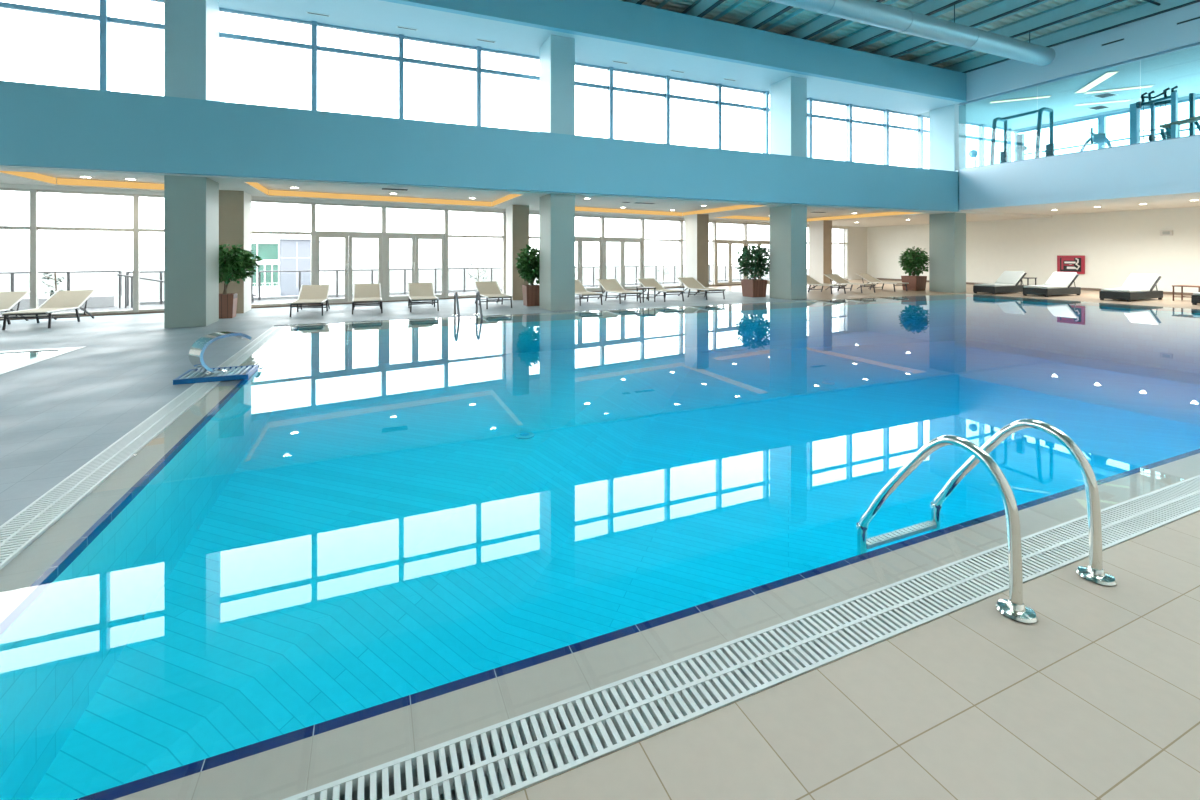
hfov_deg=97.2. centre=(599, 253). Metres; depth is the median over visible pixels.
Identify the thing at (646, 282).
sun lounger
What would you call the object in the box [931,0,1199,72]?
roof beam
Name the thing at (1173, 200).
ceiling
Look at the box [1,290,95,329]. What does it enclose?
sun lounger
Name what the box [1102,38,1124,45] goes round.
air slot
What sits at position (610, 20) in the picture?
fascia beam
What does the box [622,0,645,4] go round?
roof beam
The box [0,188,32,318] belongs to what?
window
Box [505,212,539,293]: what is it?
window
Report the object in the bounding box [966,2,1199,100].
fascia beam
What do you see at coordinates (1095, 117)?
window
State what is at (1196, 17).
air slot
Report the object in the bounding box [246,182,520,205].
light
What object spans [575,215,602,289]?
window
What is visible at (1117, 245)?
wall
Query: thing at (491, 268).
terrace railing
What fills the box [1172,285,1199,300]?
side table
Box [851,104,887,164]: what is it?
window
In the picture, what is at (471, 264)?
sapling
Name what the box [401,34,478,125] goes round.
window
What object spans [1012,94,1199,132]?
wall
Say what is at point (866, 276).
sun lounger
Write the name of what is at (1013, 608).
pool ladder
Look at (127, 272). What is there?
terrace railing
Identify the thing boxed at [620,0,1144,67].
roof
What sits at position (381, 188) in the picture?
ceiling vent
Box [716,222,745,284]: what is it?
window
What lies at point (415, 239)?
door
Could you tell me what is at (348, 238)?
door
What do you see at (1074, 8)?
roof beam
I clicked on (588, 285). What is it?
kerb
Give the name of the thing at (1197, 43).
window
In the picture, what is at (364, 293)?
sun lounger
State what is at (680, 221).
window
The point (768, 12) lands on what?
roof beam
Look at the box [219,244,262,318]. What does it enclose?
potted plant
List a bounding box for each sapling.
[41,270,63,295]
[462,262,488,281]
[658,260,669,283]
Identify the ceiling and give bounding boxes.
[0,165,1051,226]
[961,192,1199,214]
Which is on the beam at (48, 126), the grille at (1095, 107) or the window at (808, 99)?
the window at (808, 99)
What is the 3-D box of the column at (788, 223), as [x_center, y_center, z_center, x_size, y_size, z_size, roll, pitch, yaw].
[5.892,-0.045,16.593,0.630,2.890,0.940,0,0,-23]
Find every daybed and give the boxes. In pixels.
[973,271,1027,294]
[1023,272,1080,296]
[1099,274,1162,301]
[1191,292,1199,304]
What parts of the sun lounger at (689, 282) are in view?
backrest, rail, seat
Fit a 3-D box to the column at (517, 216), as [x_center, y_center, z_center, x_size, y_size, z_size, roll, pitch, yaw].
[-2.573,-0.045,16.478,0.520,2.890,0.850,0,0,-23]
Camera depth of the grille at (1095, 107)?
19.49 m
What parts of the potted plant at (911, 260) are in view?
pot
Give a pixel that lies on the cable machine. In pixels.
(1020, 149)
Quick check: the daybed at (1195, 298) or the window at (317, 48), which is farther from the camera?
the daybed at (1195, 298)
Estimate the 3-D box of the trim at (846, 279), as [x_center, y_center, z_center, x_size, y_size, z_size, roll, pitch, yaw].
[-2.853,1.383,17.804,39.050,0.035,0.203,0,0,-34]
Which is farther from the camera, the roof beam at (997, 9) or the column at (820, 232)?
the column at (820, 232)
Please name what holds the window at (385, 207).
in the wall at (857, 236)
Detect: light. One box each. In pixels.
[0,171,163,189]
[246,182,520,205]
[575,205,761,215]
[715,212,915,221]
[989,95,1051,102]
[1074,71,1119,92]
[1074,99,1131,105]
[1084,85,1153,93]
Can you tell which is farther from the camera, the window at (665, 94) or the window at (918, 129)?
the window at (918, 129)
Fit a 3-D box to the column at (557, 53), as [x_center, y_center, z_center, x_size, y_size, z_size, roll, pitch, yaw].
[-1.107,-4.175,13.566,0.640,2.450,0.940,0,0,-23]
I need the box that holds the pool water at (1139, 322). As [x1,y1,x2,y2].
[512,294,1199,344]
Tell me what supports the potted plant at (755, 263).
on the floor
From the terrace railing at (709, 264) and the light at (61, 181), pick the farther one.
the terrace railing at (709, 264)
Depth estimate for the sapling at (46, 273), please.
13.29 m
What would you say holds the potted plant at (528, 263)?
on the floor
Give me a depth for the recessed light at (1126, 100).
18.79 m
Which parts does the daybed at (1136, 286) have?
mattress, frame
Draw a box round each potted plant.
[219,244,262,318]
[515,244,539,305]
[736,244,769,296]
[898,246,928,290]
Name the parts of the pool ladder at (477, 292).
handrail, handrail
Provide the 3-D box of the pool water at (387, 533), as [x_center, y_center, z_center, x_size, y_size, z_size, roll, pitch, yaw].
[5.421,2.830,9.759,20.400,1.140,10.150,0,0,-23]
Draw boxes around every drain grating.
[0,326,285,569]
[282,475,1199,799]
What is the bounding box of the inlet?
[515,432,533,438]
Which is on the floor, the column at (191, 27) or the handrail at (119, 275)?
the handrail at (119, 275)
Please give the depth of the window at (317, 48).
12.61 m
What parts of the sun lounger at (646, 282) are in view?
backrest, rail, seat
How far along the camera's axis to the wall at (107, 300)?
14.04 m
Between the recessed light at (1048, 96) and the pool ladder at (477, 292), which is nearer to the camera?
the pool ladder at (477, 292)
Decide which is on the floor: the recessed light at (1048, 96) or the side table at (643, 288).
the side table at (643, 288)
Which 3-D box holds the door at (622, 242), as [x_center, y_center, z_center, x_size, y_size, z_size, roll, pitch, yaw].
[0.906,0.415,20.242,1.788,1.890,0.100,0,0,-34]
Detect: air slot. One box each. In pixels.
[306,11,329,16]
[396,26,417,30]
[476,39,494,42]
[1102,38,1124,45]
[1176,17,1199,24]
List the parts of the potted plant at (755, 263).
pot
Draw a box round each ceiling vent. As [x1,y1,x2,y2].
[381,188,408,190]
[1087,105,1109,109]
[1093,92,1117,97]
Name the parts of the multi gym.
post, weight plate, weight plate, post, post, post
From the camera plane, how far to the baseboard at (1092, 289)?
20.34 m
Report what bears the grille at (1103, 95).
attached to the ceiling vent at (1108, 94)
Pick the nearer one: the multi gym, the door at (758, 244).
the multi gym
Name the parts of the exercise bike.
frame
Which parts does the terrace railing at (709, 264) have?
post, handrail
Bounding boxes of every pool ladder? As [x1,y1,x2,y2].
[452,291,482,346]
[856,419,1116,623]
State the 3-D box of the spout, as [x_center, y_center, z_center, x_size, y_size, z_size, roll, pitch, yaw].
[-4.356,1.152,6.041,0.680,0.487,0.568,0,0,-23]
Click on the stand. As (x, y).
(973, 153)
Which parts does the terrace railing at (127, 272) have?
post, handrail, post, post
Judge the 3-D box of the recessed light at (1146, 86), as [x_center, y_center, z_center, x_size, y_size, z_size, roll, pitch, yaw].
[16.985,-5.388,17.344,1.672,0.021,0.240,0,0,27]
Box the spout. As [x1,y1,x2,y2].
[173,332,257,384]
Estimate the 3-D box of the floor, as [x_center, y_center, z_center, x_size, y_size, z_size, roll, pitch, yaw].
[-0.026,1.710,12.655,71.102,0.620,31.250,0,0,-23]
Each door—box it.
[316,235,381,303]
[386,236,444,300]
[575,239,601,290]
[605,240,641,288]
[717,242,744,284]
[747,242,769,282]
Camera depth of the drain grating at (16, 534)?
3.39 m
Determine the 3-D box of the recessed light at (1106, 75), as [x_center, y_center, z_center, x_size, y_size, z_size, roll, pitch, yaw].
[15.593,-5.388,16.659,0.300,0.021,2.197,0,0,23]
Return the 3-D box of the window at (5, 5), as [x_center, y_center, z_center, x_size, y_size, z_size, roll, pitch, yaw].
[-11.003,-4.175,10.456,1.895,2.450,0.170,0,0,-23]
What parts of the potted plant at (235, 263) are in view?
stem, pot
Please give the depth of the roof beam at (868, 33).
15.59 m
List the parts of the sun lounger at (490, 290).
backrest, seat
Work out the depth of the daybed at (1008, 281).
18.82 m
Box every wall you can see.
[0,315,1199,799]
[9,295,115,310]
[219,0,1199,129]
[839,227,866,279]
[867,207,1199,292]
[956,135,1199,211]
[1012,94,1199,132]
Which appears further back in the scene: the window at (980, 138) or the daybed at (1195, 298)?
the window at (980, 138)
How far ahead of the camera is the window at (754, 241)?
24.46 m
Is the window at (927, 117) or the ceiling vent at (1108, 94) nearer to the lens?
the ceiling vent at (1108, 94)
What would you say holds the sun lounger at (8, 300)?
on the floor
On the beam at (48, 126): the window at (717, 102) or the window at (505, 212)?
the window at (717, 102)
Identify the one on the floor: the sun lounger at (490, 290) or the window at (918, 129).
the sun lounger at (490, 290)
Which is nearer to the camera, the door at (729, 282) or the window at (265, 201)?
the window at (265, 201)
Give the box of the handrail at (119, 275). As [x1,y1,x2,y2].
[117,274,255,307]
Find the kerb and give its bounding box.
[140,278,768,304]
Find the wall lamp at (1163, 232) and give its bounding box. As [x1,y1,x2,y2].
[1160,230,1172,235]
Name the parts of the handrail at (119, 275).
post, post, post, handrail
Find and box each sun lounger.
[0,291,30,323]
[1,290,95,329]
[289,284,329,316]
[352,283,382,313]
[408,282,438,311]
[474,281,512,308]
[575,280,602,305]
[597,279,641,303]
[636,278,684,301]
[677,277,725,299]
[807,274,846,293]
[824,274,876,292]
[855,273,908,291]
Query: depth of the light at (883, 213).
22.49 m
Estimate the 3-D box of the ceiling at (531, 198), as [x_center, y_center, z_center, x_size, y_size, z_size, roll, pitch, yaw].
[-1.450,-1.610,17.835,39.500,0.240,9.009,0,0,-23]
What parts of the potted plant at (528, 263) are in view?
pot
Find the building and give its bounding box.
[251,236,324,296]
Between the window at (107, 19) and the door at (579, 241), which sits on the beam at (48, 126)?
the window at (107, 19)
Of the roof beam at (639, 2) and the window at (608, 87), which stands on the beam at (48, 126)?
the window at (608, 87)
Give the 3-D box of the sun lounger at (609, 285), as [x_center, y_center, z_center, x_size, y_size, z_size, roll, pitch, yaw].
[0.543,1.093,15.734,0.664,0.634,1.851,0,0,-22]
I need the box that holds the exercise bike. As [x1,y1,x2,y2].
[1080,127,1111,150]
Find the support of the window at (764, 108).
on the beam at (48, 126)
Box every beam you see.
[0,80,958,211]
[381,0,966,102]
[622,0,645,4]
[656,0,724,17]
[711,0,792,28]
[763,0,884,38]
[809,0,964,48]
[852,0,1044,57]
[893,0,1124,65]
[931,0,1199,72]
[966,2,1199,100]
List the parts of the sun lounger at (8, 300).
backrest, rail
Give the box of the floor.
[0,279,1199,799]
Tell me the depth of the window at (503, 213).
17.21 m
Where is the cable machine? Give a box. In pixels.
[990,107,1054,163]
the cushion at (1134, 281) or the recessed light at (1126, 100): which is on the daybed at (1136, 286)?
the cushion at (1134, 281)
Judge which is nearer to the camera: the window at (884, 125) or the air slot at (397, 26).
the air slot at (397, 26)
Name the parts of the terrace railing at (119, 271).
post, handrail, post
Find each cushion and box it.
[995,271,1024,284]
[1044,272,1076,285]
[1121,274,1158,288]
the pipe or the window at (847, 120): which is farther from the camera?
the window at (847, 120)
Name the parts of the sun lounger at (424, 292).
backrest, seat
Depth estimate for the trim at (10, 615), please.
2.22 m
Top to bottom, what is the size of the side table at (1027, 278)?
0.520 m
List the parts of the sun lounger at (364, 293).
rail, seat, backrest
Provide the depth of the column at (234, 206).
12.46 m
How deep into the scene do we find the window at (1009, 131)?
22.78 m
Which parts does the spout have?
spout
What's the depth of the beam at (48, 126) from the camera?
11.49 m
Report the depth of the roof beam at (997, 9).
14.88 m
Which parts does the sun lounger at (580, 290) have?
backrest, seat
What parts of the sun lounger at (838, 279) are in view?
backrest, rail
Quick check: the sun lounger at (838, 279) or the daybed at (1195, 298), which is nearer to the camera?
the daybed at (1195, 298)
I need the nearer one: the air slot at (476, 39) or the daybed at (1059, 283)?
the air slot at (476, 39)
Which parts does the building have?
pane, pane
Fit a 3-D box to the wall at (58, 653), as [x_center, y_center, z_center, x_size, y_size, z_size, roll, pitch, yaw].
[5.421,2.580,9.759,20.740,2.239,10.490,0,0,-23]
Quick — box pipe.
[1144,0,1160,5]
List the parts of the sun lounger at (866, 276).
backrest, rail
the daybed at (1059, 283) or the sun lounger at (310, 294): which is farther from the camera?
the daybed at (1059, 283)
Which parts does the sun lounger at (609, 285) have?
rail, backrest, seat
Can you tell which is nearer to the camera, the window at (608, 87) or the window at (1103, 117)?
the window at (608, 87)
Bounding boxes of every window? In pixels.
[0,0,102,89]
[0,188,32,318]
[33,189,135,315]
[103,0,163,90]
[136,194,163,311]
[219,8,313,109]
[251,200,312,306]
[313,202,383,300]
[314,21,400,118]
[384,206,446,300]
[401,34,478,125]
[447,209,504,297]
[479,46,539,125]
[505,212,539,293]
[575,62,611,138]
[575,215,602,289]
[603,216,643,290]
[612,67,668,143]
[644,218,681,287]
[669,76,719,148]
[682,220,715,286]
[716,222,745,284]
[720,84,767,152]
[746,223,769,277]
[768,91,810,157]
[811,98,850,160]
[832,227,847,278]
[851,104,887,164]
[888,110,921,167]
[922,115,928,167]
[959,42,1199,169]
[966,122,983,165]
[984,124,1011,164]
[1014,115,1100,160]
[1101,97,1199,147]
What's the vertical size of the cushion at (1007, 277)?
0.479 m
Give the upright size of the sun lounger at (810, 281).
0.634 m
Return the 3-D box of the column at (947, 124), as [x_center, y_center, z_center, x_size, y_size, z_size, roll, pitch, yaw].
[12.877,-4.175,19.614,0.650,2.450,0.940,0,0,-23]
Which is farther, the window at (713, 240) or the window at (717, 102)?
the window at (713, 240)
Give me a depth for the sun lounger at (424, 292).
13.93 m
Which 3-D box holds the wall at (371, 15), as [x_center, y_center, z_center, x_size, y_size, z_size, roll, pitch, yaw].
[3.492,-5.475,7.040,40.000,0.150,18.150,0,0,-23]
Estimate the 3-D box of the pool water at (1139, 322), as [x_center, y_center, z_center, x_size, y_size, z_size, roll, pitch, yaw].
[5.433,2.500,9.770,20.760,2.200,10.470,0,0,-23]
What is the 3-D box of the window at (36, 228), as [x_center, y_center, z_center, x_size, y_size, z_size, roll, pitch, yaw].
[-11.567,-0.018,11.936,1.680,2.765,0.150,0,0,-34]
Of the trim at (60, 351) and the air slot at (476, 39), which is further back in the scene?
the air slot at (476, 39)
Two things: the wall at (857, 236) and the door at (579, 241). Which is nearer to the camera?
the door at (579, 241)
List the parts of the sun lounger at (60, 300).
leg, rail, seat, leg, backrest, rail, leg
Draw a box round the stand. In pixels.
[968,150,977,166]
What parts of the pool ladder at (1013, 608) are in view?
handrail, handrail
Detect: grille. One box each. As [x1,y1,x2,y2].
[1090,106,1107,109]
[1095,93,1114,97]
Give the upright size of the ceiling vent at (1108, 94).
0.015 m
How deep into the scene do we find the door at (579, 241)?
19.18 m
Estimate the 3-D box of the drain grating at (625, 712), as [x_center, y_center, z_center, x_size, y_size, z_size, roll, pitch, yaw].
[7.428,1.413,4.804,20.950,0.033,0.214,0,0,-23]
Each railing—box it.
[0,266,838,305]
[0,270,121,295]
[126,271,252,305]
[258,267,501,299]
[575,264,769,286]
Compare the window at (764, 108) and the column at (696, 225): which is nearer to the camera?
the window at (764, 108)
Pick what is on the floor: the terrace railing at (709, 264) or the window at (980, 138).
the terrace railing at (709, 264)
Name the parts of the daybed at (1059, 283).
mattress, frame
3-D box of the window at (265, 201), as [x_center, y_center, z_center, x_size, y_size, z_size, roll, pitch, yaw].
[-8.586,-0.018,13.937,1.820,2.765,0.150,0,0,-34]
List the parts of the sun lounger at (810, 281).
backrest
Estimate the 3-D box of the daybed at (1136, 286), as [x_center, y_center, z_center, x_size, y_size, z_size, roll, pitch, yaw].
[16.261,1.011,16.197,1.950,0.778,0.720,0,0,-23]
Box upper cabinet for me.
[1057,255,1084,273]
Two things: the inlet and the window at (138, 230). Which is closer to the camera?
the inlet
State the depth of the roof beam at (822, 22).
15.29 m
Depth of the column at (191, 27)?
10.15 m
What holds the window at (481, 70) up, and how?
on the beam at (48, 126)
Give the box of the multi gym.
[1130,86,1199,143]
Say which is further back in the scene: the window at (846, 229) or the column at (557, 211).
the window at (846, 229)
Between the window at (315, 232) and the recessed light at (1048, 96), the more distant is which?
the recessed light at (1048, 96)
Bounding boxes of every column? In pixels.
[164,0,218,100]
[164,175,218,327]
[219,190,250,312]
[506,205,528,299]
[540,35,574,134]
[540,193,574,310]
[685,214,708,291]
[770,76,806,156]
[770,205,806,299]
[809,220,831,285]
[929,104,965,170]
[929,213,965,292]
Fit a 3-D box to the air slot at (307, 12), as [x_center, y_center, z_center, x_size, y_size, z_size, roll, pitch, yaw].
[-6.336,-5.391,11.903,0.470,0.015,0.090,0,0,-23]
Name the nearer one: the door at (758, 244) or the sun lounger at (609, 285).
the sun lounger at (609, 285)
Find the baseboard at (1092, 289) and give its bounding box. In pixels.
[877,278,1192,294]
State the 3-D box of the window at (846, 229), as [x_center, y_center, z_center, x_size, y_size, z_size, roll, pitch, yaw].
[12.557,-0.018,28.130,1.950,2.765,0.150,0,0,-34]
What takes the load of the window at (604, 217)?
in the wall at (857, 236)
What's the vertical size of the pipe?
0.060 m
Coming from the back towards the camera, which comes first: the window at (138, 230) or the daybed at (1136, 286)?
the daybed at (1136, 286)
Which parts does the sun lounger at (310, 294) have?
rail, seat, backrest, rail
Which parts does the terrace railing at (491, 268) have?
post, post, post, handrail, post, post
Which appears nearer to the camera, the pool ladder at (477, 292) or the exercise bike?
the pool ladder at (477, 292)
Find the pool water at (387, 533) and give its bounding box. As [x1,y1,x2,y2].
[29,340,1199,799]
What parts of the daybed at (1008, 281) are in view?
mattress, frame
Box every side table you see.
[636,287,655,301]
[1021,277,1035,284]
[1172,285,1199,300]
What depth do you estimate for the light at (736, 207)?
19.27 m
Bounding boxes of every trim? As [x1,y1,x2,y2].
[0,279,847,320]
[0,314,1199,799]
[0,314,1199,799]
[0,346,85,374]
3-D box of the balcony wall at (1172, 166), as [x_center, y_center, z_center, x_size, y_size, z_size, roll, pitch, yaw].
[18.784,-2.272,13.627,6.700,1.495,18.100,0,0,-23]
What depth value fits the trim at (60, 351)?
7.28 m
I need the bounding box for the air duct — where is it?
[767,0,1055,65]
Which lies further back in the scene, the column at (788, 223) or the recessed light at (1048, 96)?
the recessed light at (1048, 96)
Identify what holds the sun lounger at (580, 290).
on the floor
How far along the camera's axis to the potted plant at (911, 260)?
20.25 m
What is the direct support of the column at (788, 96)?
on the beam at (48, 126)
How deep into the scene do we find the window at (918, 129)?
20.51 m
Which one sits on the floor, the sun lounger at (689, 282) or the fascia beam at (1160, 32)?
the sun lounger at (689, 282)
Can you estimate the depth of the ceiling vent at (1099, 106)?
19.47 m
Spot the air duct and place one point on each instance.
(869, 12)
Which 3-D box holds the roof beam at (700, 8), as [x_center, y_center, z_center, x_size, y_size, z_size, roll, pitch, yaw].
[5.258,-6.599,7.341,1.080,0.398,17.300,0,0,-23]
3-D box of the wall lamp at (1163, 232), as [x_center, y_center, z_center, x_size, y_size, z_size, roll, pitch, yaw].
[19.669,-0.730,18.379,0.100,0.180,0.320,0,0,-23]
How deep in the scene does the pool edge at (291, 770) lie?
1.94 m
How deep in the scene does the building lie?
51.93 m
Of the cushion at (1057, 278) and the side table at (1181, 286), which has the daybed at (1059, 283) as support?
the cushion at (1057, 278)
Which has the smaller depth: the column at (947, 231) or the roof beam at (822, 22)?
the roof beam at (822, 22)
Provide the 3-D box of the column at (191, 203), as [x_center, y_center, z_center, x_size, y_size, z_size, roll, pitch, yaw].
[-8.105,-0.045,10.539,0.650,2.890,0.940,0,0,-23]
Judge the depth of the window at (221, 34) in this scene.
11.98 m

